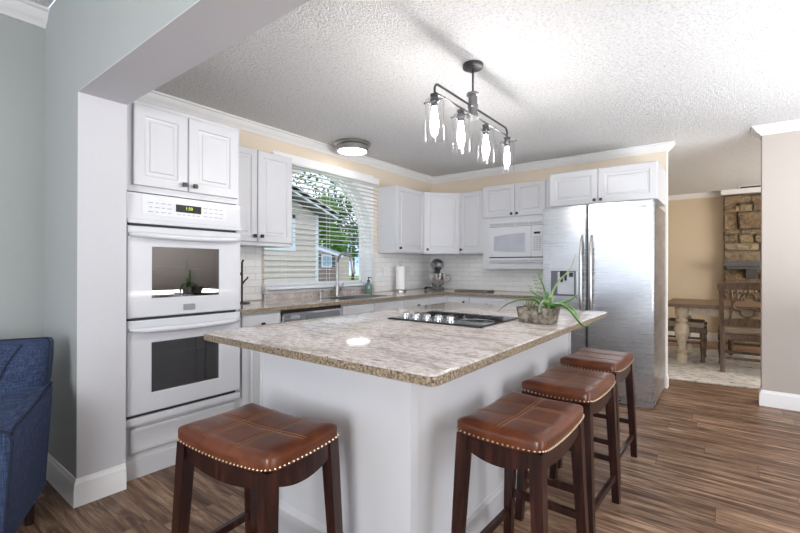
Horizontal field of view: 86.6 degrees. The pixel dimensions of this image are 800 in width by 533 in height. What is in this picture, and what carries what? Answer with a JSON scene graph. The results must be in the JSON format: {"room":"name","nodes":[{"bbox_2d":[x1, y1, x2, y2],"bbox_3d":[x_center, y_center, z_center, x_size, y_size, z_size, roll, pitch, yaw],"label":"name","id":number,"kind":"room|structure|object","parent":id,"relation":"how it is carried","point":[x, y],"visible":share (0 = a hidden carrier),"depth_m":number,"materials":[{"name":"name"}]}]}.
{"room":"kitchen","nodes":[
{"label":"kitchen","id":0,"kind":"room"},
{"bbox_2d":[0,14,44,338],"bbox_3d":[-3.332,-0.148,1.044,0.200,2.690,3.815,0,0,37],"label":"wall","id":1,"kind":"structure","parent":0,"point":[22,44],"depth_m":2.42,"materials":[{"name":"grey paint"}]},
{"bbox_2d":[0,0,49,28],"bbox_3d":[-3.183,-1.445,0.997,0.090,0.092,3.715,0,0,37],"label":"trim","id":2,"kind":"structure","parent":1,"relation":"attached to","point":[27,11],"depth_m":2.39,"materials":[{"name":"white wood"}]},
{"bbox_2d":[30,0,53,6],"bbox_3d":[-0.790,-1.538,-0.904,6.800,0.100,3.810,0,0,37],"label":"ceiling","id":3,"kind":"structure","parent":0,"point":[46,3],"depth_m":2.39,"materials":[{"name":"white paint"}]},
{"bbox_2d":[44,0,197,477],"bbox_3d":[0.514,-0.137,0.636,6.600,2.690,0.220,0,0,37],"label":"wall","id":4,"kind":"structure","parent":0,"point":[61,31],"depth_m":2.23,"materials":[{"name":"grey paint"}]},
{"bbox_2d":[46,453,126,508],"bbox_3d":[-2.915,1.130,0.927,0.607,0.137,3.924,0,0,37],"label":"baseboard","id":5,"kind":"structure","parent":4,"relation":"attached to","point":[83,490],"depth_m":2.21,"materials":[{"name":"white wood"}]},
{"bbox_2d":[76,92,126,478],"bbox_3d":[-1.558,0.163,2.225,0.004,2.083,0.220,0,0,37],"label":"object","id":6,"kind":"structure","parent":4,"relation":"attached to","point":[102,123],"depth_m":2.22,"materials":[{"name":"paint"}]},
{"bbox_2d":[78,0,309,104],"bbox_3d":[0.789,-0.876,0.427,5.913,0.004,0.220,0,0,37],"label":"beam","id":7,"kind":"structure","parent":4,"relation":"attached to","point":[206,28],"depth_m":1.67,"materials":[{"name":"paint"}]},
{"bbox_2d":[239,129,430,300],"bbox_3d":[-0.930,-0.017,4.306,0.160,2.450,4.285,0,0,37],"label":"wall","id":8,"kind":"structure","parent":0,"point":[246,139],"depth_m":4.44,"materials":[{"name":"beige paint"}]},
{"bbox_2d":[240,247,260,300],"bbox_3d":[-1.413,0.061,3.538,0.008,0.458,0.590,0,0,37],"label":"backsplash","id":9,"kind":"structure","parent":8,"relation":"attached to","point":[251,256],"depth_m":3.69,"materials":[{"name":"tile"}]},
{"bbox_2d":[239,145,291,247],"bbox_3d":[-1.250,-0.554,3.482,0.330,0.772,0.695,0,0,37],"label":"upper cabinet","id":10,"kind":"object","parent":8,"relation":"attached to","point":[265,178],"visible":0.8,"depth_m":3.47,"materials":[{"name":"white wood"}]},
{"bbox_2d":[264,163,371,286],"bbox_3d":[-0.834,-0.413,4.426,0.154,1.274,1.459,0,0,37],"label":"window","id":11,"kind":"structure","parent":8,"relation":"in","point":[363,274],"depth_m":4.93,"materials":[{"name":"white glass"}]},
{"bbox_2d":[262,152,378,289],"bbox_3d":[-0.739,-0.406,4.348,0.086,1.222,1.537,0,0,37],"label":"window blind","id":12,"kind":"object","parent":11,"relation":"attached to","point":[299,164],"visible":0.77,"depth_m":4.33,"materials":[{"name":"white plastic"}]},
{"bbox_2d":[263,288,373,299],"bbox_3d":[-0.761,0.275,4.364,0.022,0.048,1.485,0,0,37],"label":"trim","id":13,"kind":"structure","parent":8,"relation":"attached to","point":[351,291],"depth_m":4.16,"materials":[{"name":"stone"}]},
{"bbox_2d":[262,285,375,293],"bbox_3d":[-0.792,0.230,4.391,0.155,0.035,1.510,0,0,37],"label":"trim","id":14,"kind":"structure","parent":8,"relation":"attached to","point":[291,290],"depth_m":4.15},
{"bbox_2d":[273,150,373,282],"bbox_3d":[-0.737,-0.418,4.423,0.003,1.285,1.394,0,0,37],"label":"trim","id":15,"kind":"structure","parent":8,"relation":"attached to","point":[294,156],"depth_m":4.88,"materials":[{"name":"white wood"}]},
{"bbox_2d":[377,185,424,253],"bbox_3d":[0.029,-0.544,5.149,0.330,0.772,0.557,0,0,37],"label":"upper cabinet","id":16,"kind":"object","parent":8,"relation":"attached to","point":[400,212],"visible":0.99,"depth_m":4.98,"materials":[{"name":"white wood"}]},
{"bbox_2d":[373,253,430,291],"bbox_3d":[0.064,0.070,5.463,0.008,0.453,1.222,0,0,37],"label":"backsplash","id":17,"kind":"structure","parent":8,"relation":"attached to","point":[421,266],"depth_m":5.43,"materials":[{"name":"tile"}]},
{"bbox_2d":[137,90,674,183],"bbox_3d":[0.364,-1.199,3.496,2.875,0.077,4.120,0,0,37],"label":"trim","id":18,"kind":"structure","parent":8,"relation":"attached to","point":[154,97],"depth_m":4.34,"materials":[{"name":"white wood"}]},
{"bbox_2d":[410,192,465,254],"bbox_3d":[0.496,-0.542,5.522,0.616,0.772,0.616,0,0,37],"label":"upper cabinet","id":19,"kind":"object","parent":8,"relation":"attached to","point":[441,210],"visible":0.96,"depth_m":5.31,"materials":[{"name":"white wood"}]},
{"bbox_2d":[16,337,799,532],"bbox_3d":[1.649,1.264,2.281,6.800,0.100,11.850,0,0,37],"label":"floor","id":20,"kind":"structure","parent":0,"point":[711,458],"depth_m":2.35,"materials":[{"name":"brown wood"}]},
{"bbox_2d":[0,337,53,532],"bbox_3d":[-1.951,0.772,1.666,0.835,0.860,0.625,0,0,-27],"label":"armchair","id":21,"kind":"object","parent":20,"relation":"on","point":[26,389],"visible":1,"depth_m":1.87,"materials":[{"name":"blue fabric"}]},
{"bbox_2d":[126,100,238,481],"bbox_3d":[-1.553,0.127,2.820,0.658,2.155,0.710,0,0,37],"label":"tall cabinet","id":22,"kind":"object","parent":20,"relation":"on","point":[171,153],"visible":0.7,"depth_m":2.57,"materials":[{"name":"white wood"}]},
{"bbox_2d":[126,191,241,427],"bbox_3d":[-1.510,0.239,2.785,0.651,1.312,0.702,0,0,37],"label":"double oven","id":23,"kind":"object","parent":22,"relation":"in","point":[183,255],"visible":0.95,"depth_m":2.57,"materials":[{"name":"metal"}]},
{"bbox_2d":[171,403,342,532],"bbox_3d":[-0.487,0.873,1.460,0.489,0.666,0.357,0,0,32],"label":"stool","id":24,"kind":"object","parent":20,"relation":"on","point":[260,450],"visible":1,"depth_m":1.39,"materials":[{"name":"brown leather"}]},
{"bbox_2d":[178,403,336,472],"bbox_3d":[-0.486,0.575,1.460,0.464,0.068,0.324,0,0,32],"label":"seat cushion","id":25,"kind":"object","parent":24,"relation":"on","point":[251,437],"depth_m":1.38,"materials":[{"name":"brown leather"}]},
{"bbox_2d":[238,310,280,406],"bbox_3d":[-1.229,0.767,3.247,0.633,0.877,0.353,0,0,37],"label":"base cabinet","id":26,"kind":"object","parent":20,"relation":"on","point":[249,390],"visible":0.24,"depth_m":3.01,"materials":[{"name":"white wood"}]},
{"bbox_2d":[281,305,341,322],"bbox_3d":[-0.933,0.762,3.646,0.602,0.852,0.628,0,0,37],"label":"dishwasher","id":27,"kind":"object","parent":20,"relation":"on","point":[334,310],"visible":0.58,"depth_m":3.43,"materials":[{"name":"grey metal"}]},
{"bbox_2d":[341,302,373,314],"bbox_3d":[-0.600,0.770,4.067,0.633,0.877,0.428,0,0,37],"label":"base cabinet","id":28,"kind":"object","parent":20,"relation":"on","point":[353,308],"visible":0.07,"depth_m":3.87,"materials":[{"name":"white wood"}]},
{"bbox_2d":[373,299,403,310],"bbox_3d":[-0.326,0.771,4.424,0.633,0.877,0.468,0,0,37],"label":"base cabinet","id":29,"kind":"object","parent":20,"relation":"on","point":[397,303],"visible":0.08,"depth_m":4.23,"materials":[{"name":"white wood"}]},
{"bbox_2d":[260,332,570,532],"bbox_3d":[0.248,0.770,2.517,0.942,0.876,1.919,0,0,37],"label":"kitchen island","id":30,"kind":"object","parent":20,"relation":"on","point":[397,439],"visible":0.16,"depth_m":1.69,"materials":[{"name":"white wood"}]},
{"bbox_2d":[204,302,606,386],"bbox_3d":[0.251,0.313,2.355,1.227,0.034,2.126,0,0,37],"label":"island countertop","id":31,"kind":"structure","parent":30,"relation":"on","point":[370,343],"depth_m":1.73,"materials":[{"name":"stone"}]},
{"bbox_2d":[388,311,517,327],"bbox_3d":[0.304,0.274,2.390,0.578,0.042,0.474,0,0,37],"label":"cooktop","id":32,"kind":"object","parent":31,"relation":"in","point":[434,317],"visible":1,"depth_m":2.28,"materials":[{"name":"black glass"}]},
{"bbox_2d":[426,311,503,319],"bbox_3d":[0.358,0.277,2.410,0.472,0.018,0.055,0,0,38],"label":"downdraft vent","id":33,"kind":"object","parent":32,"relation":"attached to","point":[459,315],"depth_m":2.37,"materials":[{"name":"metal"}]},
{"bbox_2d":[497,255,593,326],"bbox_3d":[0.755,0.123,2.230,0.492,0.357,0.140,0,0,42],"label":"planter","id":34,"kind":"object","parent":31,"relation":"on","point":[548,314],"visible":1,"depth_m":2.19,"materials":[{"name":"concrete"}]},
{"bbox_2d":[403,296,428,306],"bbox_3d":[-0.037,0.772,4.800,0.633,0.877,0.478,0,0,37],"label":"base cabinet","id":35,"kind":"object","parent":20,"relation":"on","point":[408,302],"visible":0.17,"depth_m":4.61,"materials":[{"name":"white wood"}]},
{"bbox_2d":[428,295,447,303],"bbox_3d":[0.393,0.725,5.374,0.616,0.778,0.951,0,0,37],"label":"base cabinet","id":36,"kind":"object","parent":20,"relation":"on","point":[439,298],"visible":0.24,"depth_m":4.96,"materials":[{"name":"white wood"}]},
{"bbox_2d":[238,288,542,313],"bbox_3d":[0.155,0.316,4.063,1.842,0.030,3.330,0,0,37],"label":"countertop","id":37,"kind":"structure","parent":36,"relation":"on","point":[256,306],"depth_m":3.96,"materials":[{"name":"stone"}]},
{"bbox_2d":[240,259,249,303],"bbox_3d":[-1.267,0.119,3.407,0.120,0.354,0.120,0,0,37],"label":"stand","id":38,"kind":"object","parent":37,"relation":"on","point":[242,261],"visible":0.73,"depth_m":3.40,"materials":[{"name":"black metal"}]},
{"bbox_2d":[334,252,355,295],"bbox_3d":[-0.540,0.074,4.298,0.284,0.450,0.111,0,0,37],"label":"faucet","id":39,"kind":"object","parent":37,"relation":"on","point":[337,289],"visible":1,"depth_m":4.32,"materials":[{"name":"silver metal"}]},
{"bbox_2d":[325,295,383,299],"bbox_3d":[-0.437,0.407,4.218,0.388,0.205,0.718,0,0,37],"label":"sink","id":40,"kind":"object","parent":37,"relation":"in","point":[353,296],"visible":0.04,"depth_m":4.47,"materials":[{"name":"metal"}]},
{"bbox_2d":[365,277,371,293],"bbox_3d":[-0.347,0.208,4.712,0.085,0.184,0.084,0,0,37],"label":"soap bottle","id":41,"kind":"object","parent":37,"relation":"on","point":[368,286],"visible":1,"depth_m":4.68,"materials":[{"name":"green glass"}]},
{"bbox_2d":[394,262,406,291],"bbox_3d":[0.005,0.124,5.172,0.152,0.357,0.152,0,0,37],"label":"towel stand","id":42,"kind":"object","parent":37,"relation":"on","point":[400,270],"visible":1,"depth_m":5.12,"materials":[{"name":"white paper"}]},
{"bbox_2d":[424,259,450,289],"bbox_3d":[0.484,0.101,5.554,0.348,0.406,0.359,0,0,0],"label":"stand mixer","id":43,"kind":"object","parent":37,"relation":"on","point":[437,279],"visible":1,"depth_m":5.43,"materials":[{"name":"silver metal"}]},
{"bbox_2d":[429,273,450,286],"bbox_3d":[0.496,0.174,5.484,0.256,0.175,0.233,0,0,38],"label":"mixing bowl","id":44,"kind":"object","parent":43,"relation":"on","point":[436,279],"depth_m":5.41,"materials":[{"name":"silver metal"}]},
{"bbox_2d":[454,289,493,292],"bbox_3d":[0.901,0.292,5.145,0.444,0.024,0.260,0,0,32],"label":"cutting board","id":45,"kind":"object","parent":37,"relation":"on","point":[458,290],"visible":1,"depth_m":5.12,"materials":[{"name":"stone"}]},
{"bbox_2d":[447,295,469,302],"bbox_3d":[0.854,0.775,5.220,0.298,0.877,0.633,0,0,37],"label":"base cabinet","id":46,"kind":"object","parent":20,"relation":"on","point":[450,298],"visible":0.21,"depth_m":4.99,"materials":[{"name":"white wood"}]},
{"bbox_2d":[470,296,506,304],"bbox_3d":[1.152,0.776,4.991,0.450,0.877,0.633,0,0,37],"label":"base cabinet","id":47,"kind":"object","parent":20,"relation":"on","point":[473,299],"visible":0.1,"depth_m":4.75,"materials":[{"name":"white wood"}]},
{"bbox_2d":[451,391,588,532],"bbox_3d":[0.465,0.876,1.609,0.357,0.666,0.489,0,0,39],"label":"stool","id":48,"kind":"object","parent":20,"relation":"on","point":[516,431],"visible":1,"depth_m":1.52,"materials":[{"name":"brown leather"}]},
{"bbox_2d":[457,391,582,453],"bbox_3d":[0.466,0.578,1.609,0.324,0.068,0.464,0,0,39],"label":"seat cushion","id":49,"kind":"object","parent":48,"relation":"on","point":[516,422],"depth_m":1.50,"materials":[{"name":"brown leather"}]},
{"bbox_2d":[507,298,542,305],"bbox_3d":[1.513,0.777,4.715,0.455,0.877,0.633,0,0,37],"label":"base cabinet","id":50,"kind":"object","parent":20,"relation":"on","point":[518,303],"visible":0.02,"depth_m":4.55,"materials":[{"name":"white wood"}]},
{"bbox_2d":[515,365,620,532],"bbox_3d":[0.844,0.878,2.112,0.357,0.666,0.489,0,0,39],"label":"stool","id":51,"kind":"object","parent":20,"relation":"on","point":[593,390],"visible":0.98,"depth_m":2.02,"materials":[{"name":"brown leather"}]},
{"bbox_2d":[522,365,614,402],"bbox_3d":[0.845,0.579,2.113,0.324,0.068,0.464,0,0,40],"label":"seat cushion","id":52,"kind":"object","parent":51,"relation":"on","point":[558,383],"depth_m":2.01,"materials":[{"name":"brown leather"}]},
{"bbox_2d":[558,347,637,484],"bbox_3d":[1.228,0.880,2.643,0.357,0.666,0.489,0,0,39],"label":"stool","id":53,"kind":"object","parent":20,"relation":"on","point":[620,364],"visible":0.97,"depth_m":2.57,"materials":[{"name":"brown wood"}]},
{"bbox_2d":[560,347,632,372],"bbox_3d":[1.229,0.581,2.643,0.324,0.068,0.464,0,0,40],"label":"seat cushion","id":54,"kind":"object","parent":53,"relation":"on","point":[591,359],"depth_m":2.54,"materials":[{"name":"brown leather"}]},
{"bbox_2d":[543,200,664,409],"bbox_3d":[1.997,0.324,4.159,0.936,1.778,0.923,0,0,37],"label":"refrigerator","id":55,"kind":"object","parent":20,"relation":"on","point":[617,269],"visible":0.7,"depth_m":3.77,"materials":[{"name":"metal"}]},
{"bbox_2d":[668,346,760,389],"bbox_3d":[4.256,1.219,5.105,2.528,0.010,2.264,0,0,32],"label":"area rug","id":56,"kind":"object","parent":20,"relation":"on","point":[744,374],"visible":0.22,"depth_m":4.99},
{"bbox_2d":[668,318,707,362],"bbox_3d":[3.750,0.697,5.681,0.578,1.032,0.550,0,0,37],"label":"dining chair","id":57,"kind":"object","parent":56,"relation":"on","point":[696,325],"visible":0.37,"depth_m":5.40,"materials":[{"name":"brown wood"}]},
{"bbox_2d":[668,318,707,327],"bbox_3d":[3.800,0.745,5.643,0.450,0.065,0.500,0,0,38],"label":"seat cushion","id":58,"kind":"object","parent":57,"relation":"on","point":[693,323],"depth_m":5.50,"materials":[{"name":"beige fabric"}]},
{"bbox_2d":[668,298,760,362],"bbox_3d":[4.567,0.842,5.180,2.200,0.745,1.120,0,0,37],"label":"dining table","id":59,"kind":"object","parent":56,"relation":"on","point":[684,308],"visible":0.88,"depth_m":5.33,"materials":[{"name":"brown wood"}]},
{"bbox_2d":[717,283,760,371],"bbox_3d":[4.023,0.697,4.944,0.550,1.032,0.578,0,0,35],"label":"dining chair","id":60,"kind":"object","parent":56,"relation":"on","point":[742,329],"visible":0.7,"depth_m":4.84,"materials":[{"name":"brown wood"}]},
{"bbox_2d":[718,326,760,335],"bbox_3d":[4.059,0.745,4.996,0.500,0.065,0.450,0,0,34],"label":"seat cushion","id":61,"kind":"object","parent":60,"relation":"on","point":[729,330],"depth_m":4.88,"materials":[{"name":"beige fabric"}]},
{"bbox_2d":[726,279,760,354],"bbox_3d":[4.877,0.700,5.912,0.550,1.032,0.578,0,0,37],"label":"dining chair","id":62,"kind":"object","parent":56,"relation":"on","point":[731,343],"visible":0.25,"depth_m":6.08,"materials":[{"name":"brown wood"}]},
{"bbox_2d":[721,187,760,344],"bbox_3d":[5.932,0.014,6.209,1.980,2.458,0.300,0,0,37],"label":"fireplace","id":63,"kind":"object","parent":20,"relation":"on","point":[742,208],"visible":0.34,"depth_m":6.64,"materials":[{"name":"stone"}]},
{"bbox_2d":[154,0,799,195],"bbox_3d":[2.928,-1.280,3.943,6.800,0.100,7.970,0,0,37],"label":"ceiling","id":64,"kind":"structure","parent":0,"point":[564,78],"depth_m":2.82,"materials":[{"name":"white paint"}]},
{"bbox_2d":[334,138,370,155],"bbox_3d":[-0.478,-1.192,4.268,0.364,0.095,0.364,0,0,37],"label":"ceiling light","id":65,"kind":"object","parent":64,"relation":"attached to","point":[346,146],"visible":1,"depth_m":4.16,"materials":[{"name":"silver metal"}]},
{"bbox_2d":[338,147,366,155],"bbox_3d":[-0.478,-1.152,4.268,0.288,0.016,0.288,0,0,38],"label":"diffuser","id":66,"kind":"object","parent":65,"relation":"attached to","point":[354,151],"depth_m":4.22,"materials":[{"name":"white glass"}]},
{"bbox_2d":[424,60,516,171],"bbox_3d":[0.472,-0.957,2.640,0.140,0.563,1.050,0,0,37],"label":"pendant light","id":67,"kind":"object","parent":64,"relation":"hanging from","point":[471,66],"visible":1,"depth_m":2.58,"materials":[{"name":"metal"}]},
{"bbox_2d":[424,93,445,107],"bbox_3d":[0.184,-0.885,2.265,0.140,0.071,0.048,0,0,38],"label":"socket","id":68,"kind":"object","parent":67,"relation":"attached to","point":[434,100],"depth_m":2.25,"materials":[{"name":"metal"}]},
{"bbox_2d":[451,109,471,121],"bbox_3d":[0.358,-0.884,2.491,0.140,0.071,0.048,0,0,38],"label":"socket","id":69,"kind":"object","parent":67,"relation":"attached to","point":[460,115],"depth_m":2.47,"materials":[{"name":"metal"}]},
{"bbox_2d":[476,124,495,135],"bbox_3d":[0.556,-0.883,2.749,0.140,0.071,0.048,0,0,38],"label":"socket","id":70,"kind":"object","parent":67,"relation":"attached to","point":[485,130],"depth_m":2.73,"materials":[{"name":"metal"}]},
{"bbox_2d":[498,137,516,146],"bbox_3d":[0.760,-0.883,3.015,0.140,0.071,0.048,0,0,38],"label":"socket","id":71,"kind":"object","parent":67,"relation":"attached to","point":[507,141],"depth_m":3.00,"materials":[{"name":"metal"}]},
{"bbox_2d":[738,184,760,188],"bbox_3d":[5.359,-1.213,6.420,0.380,0.012,0.180,0,0,37],"label":"ceiling vent","id":72,"kind":"object","parent":64,"relation":"in","point":[759,185],"visible":0.64,"depth_m":6.42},
{"bbox_2d":[431,151,665,387],"bbox_3d":[1.522,-0.008,5.200,2.963,2.450,0.120,0,0,37],"label":"wall","id":73,"kind":"structure","parent":0,"point":[473,184],"depth_m":5.04,"materials":[{"name":"beige paint"}]},
{"bbox_2d":[459,190,482,254],"bbox_3d":[0.961,-0.541,5.346,0.343,0.772,0.330,0,0,37],"label":"upper cabinet","id":74,"kind":"object","parent":73,"relation":"attached to","point":[470,203],"visible":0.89,"depth_m":5.24,"materials":[{"name":"white wood"}]},
{"bbox_2d":[431,255,542,291],"bbox_3d":[1.173,-0.137,5.387,1.860,0.874,0.008,0,0,37],"label":"backsplash","id":75,"kind":"structure","parent":73,"relation":"attached to","point":[465,271],"depth_m":5.48,"materials":[{"name":"tile"}]},
{"bbox_2d":[483,179,549,268],"bbox_3d":[1.429,-0.464,4.958,0.868,0.980,0.355,0,0,37],"label":"upper cabinet","id":76,"kind":"object","parent":73,"relation":"attached to","point":[523,200],"visible":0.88,"depth_m":4.87,"materials":[{"name":"white wood"}]},
{"bbox_2d":[489,217,542,262],"bbox_3d":[1.401,-0.291,4.956,0.643,0.495,0.316,0,0,37],"label":"microwave","id":77,"kind":"object","parent":76,"relation":"in","point":[513,240],"visible":0.94,"depth_m":4.82,"materials":[{"name":"white plastic"}]},
{"bbox_2d":[550,160,665,207],"bbox_3d":[2.087,-0.777,4.297,0.960,0.345,0.625,0,0,37],"label":"upper cabinet","id":78,"kind":"object","parent":73,"relation":"attached to","point":[643,180],"visible":0.99,"depth_m":4.04,"materials":[{"name":"white wood"}]},
{"bbox_2d":[666,151,667,373],"bbox_3d":[2.701,-0.036,4.296,0.006,2.230,0.119,0,0,37],"label":"trim","id":79,"kind":"structure","parent":73,"relation":"attached to","point":[666,151],"depth_m":4.25,"materials":[{"name":"white wood"}]},
{"bbox_2d":[666,373,668,388],"bbox_3d":[2.698,1.151,4.288,0.016,0.137,0.109,0,0,37],"label":"baseboard","id":80,"kind":"structure","parent":73,"relation":"attached to","point":[667,377],"depth_m":4.25,"materials":[{"name":"white wood"}]},
{"bbox_2d":[668,196,724,332],"bbox_3d":[5.259,0.005,6.984,6.800,2.450,0.100,0,0,37],"label":"wall","id":81,"kind":"structure","parent":0,"point":[696,242],"depth_m":7.13,"materials":[{"name":"beige paint"}]},
{"bbox_2d":[668,331,718,341],"bbox_3d":[5.058,1.161,7.061,5.990,0.137,0.016,0,0,37],"label":"baseboard","id":82,"kind":"structure","parent":81,"relation":"attached to","point":[710,336],"depth_m":7.03,"materials":[{"name":"white wood"}]},
{"bbox_2d":[668,191,721,200],"bbox_3d":[5.048,-1.181,7.042,5.990,0.077,0.072,0,0,37],"label":"trim","id":83,"kind":"structure","parent":81,"relation":"attached to","point":[707,194],"depth_m":7.11,"materials":[{"name":"white wood"}]},
{"bbox_2d":[761,130,799,394],"bbox_3d":[4.447,-0.002,2.861,3.070,2.450,0.150,0,0,37],"label":"wall","id":84,"kind":"structure","parent":0,"point":[780,152],"depth_m":3.66,"materials":[{"name":"white paint"}]},
{"bbox_2d":[751,119,799,139],"bbox_3d":[4.356,-1.188,2.890,3.032,0.077,0.222,0,0,37],"label":"trim","id":85,"kind":"structure","parent":84,"relation":"attached to","point":[758,131],"depth_m":3.65,"materials":[{"name":"white wood"}]},
{"bbox_2d":[758,386,799,411],"bbox_3d":[4.387,1.154,2.890,2.976,0.137,0.161,0,0,37],"label":"baseboard","id":86,"kind":"structure","parent":84,"relation":"attached to","point":[787,401],"depth_m":3.65,"materials":[{"name":"white wood"}]},
{"label":"outside","id":87,"kind":"structure","parent":0,"visible":0},
{"bbox_3d":[-14.594,1.857,36.391,59.100,0.100,90.000,0,0,37],"label":"ground","id":88,"kind":"structure","parent":87,"visible":0},
{"bbox_2d":[264,184,338,282],"bbox_3d":[-5.764,-0.773,10.718,6.360,5.150,5.440,0,0,37],"label":"house","id":89,"kind":"structure","parent":88,"relation":"on","point":[278,262],"depth_m":10.33,"materials":[{"name":"beige"}]},
{"bbox_2d":[293,172,358,279],"bbox_3d":[-7.183,-5.723,58.514,11.750,15.169,16.404,0,0,37],"label":"leafy tree","id":90,"kind":"object","parent":88,"relation":"on","point":[353,248],"visible":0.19,"depth_m":58.38,"materials":[{"name":"green plant"}]},
{"bbox_2d":[314,193,349,251],"bbox_3d":[-9.325,-2.768,41.778,8.737,9.211,9.175,0,0,33],"label":"leafy tree","id":91,"kind":"object","parent":88,"relation":"on","point":[336,247],"visible":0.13,"depth_m":40.85,"materials":[{"name":"green plant"}]},
{"bbox_2d":[318,245,348,281],"bbox_3d":[-9.447,-0.338,28.227,7.300,4.300,11.300,0,0,37],"label":"house","id":92,"kind":"structure","parent":88,"relation":"on","point":[332,260],"depth_m":28.89,"materials":[{"name":"brick"}]},
{"bbox_2d":[318,254,320,266],"bbox_3d":[-5.330,-0.376,27.967,0.050,0.840,0.300,0,0,38],"label":"shutter","id":93,"kind":"object","parent":92,"relation":"hanging from","point":[319,258],"depth_m":27.97,"materials":[{"name":"white"}]},
{"bbox_2d":[332,255,334,266],"bbox_3d":[-4.538,-0.372,28.998,0.050,0.840,0.300,0,0,38],"label":"shutter","id":94,"kind":"object","parent":92,"relation":"hanging from","point":[333,258],"depth_m":28.96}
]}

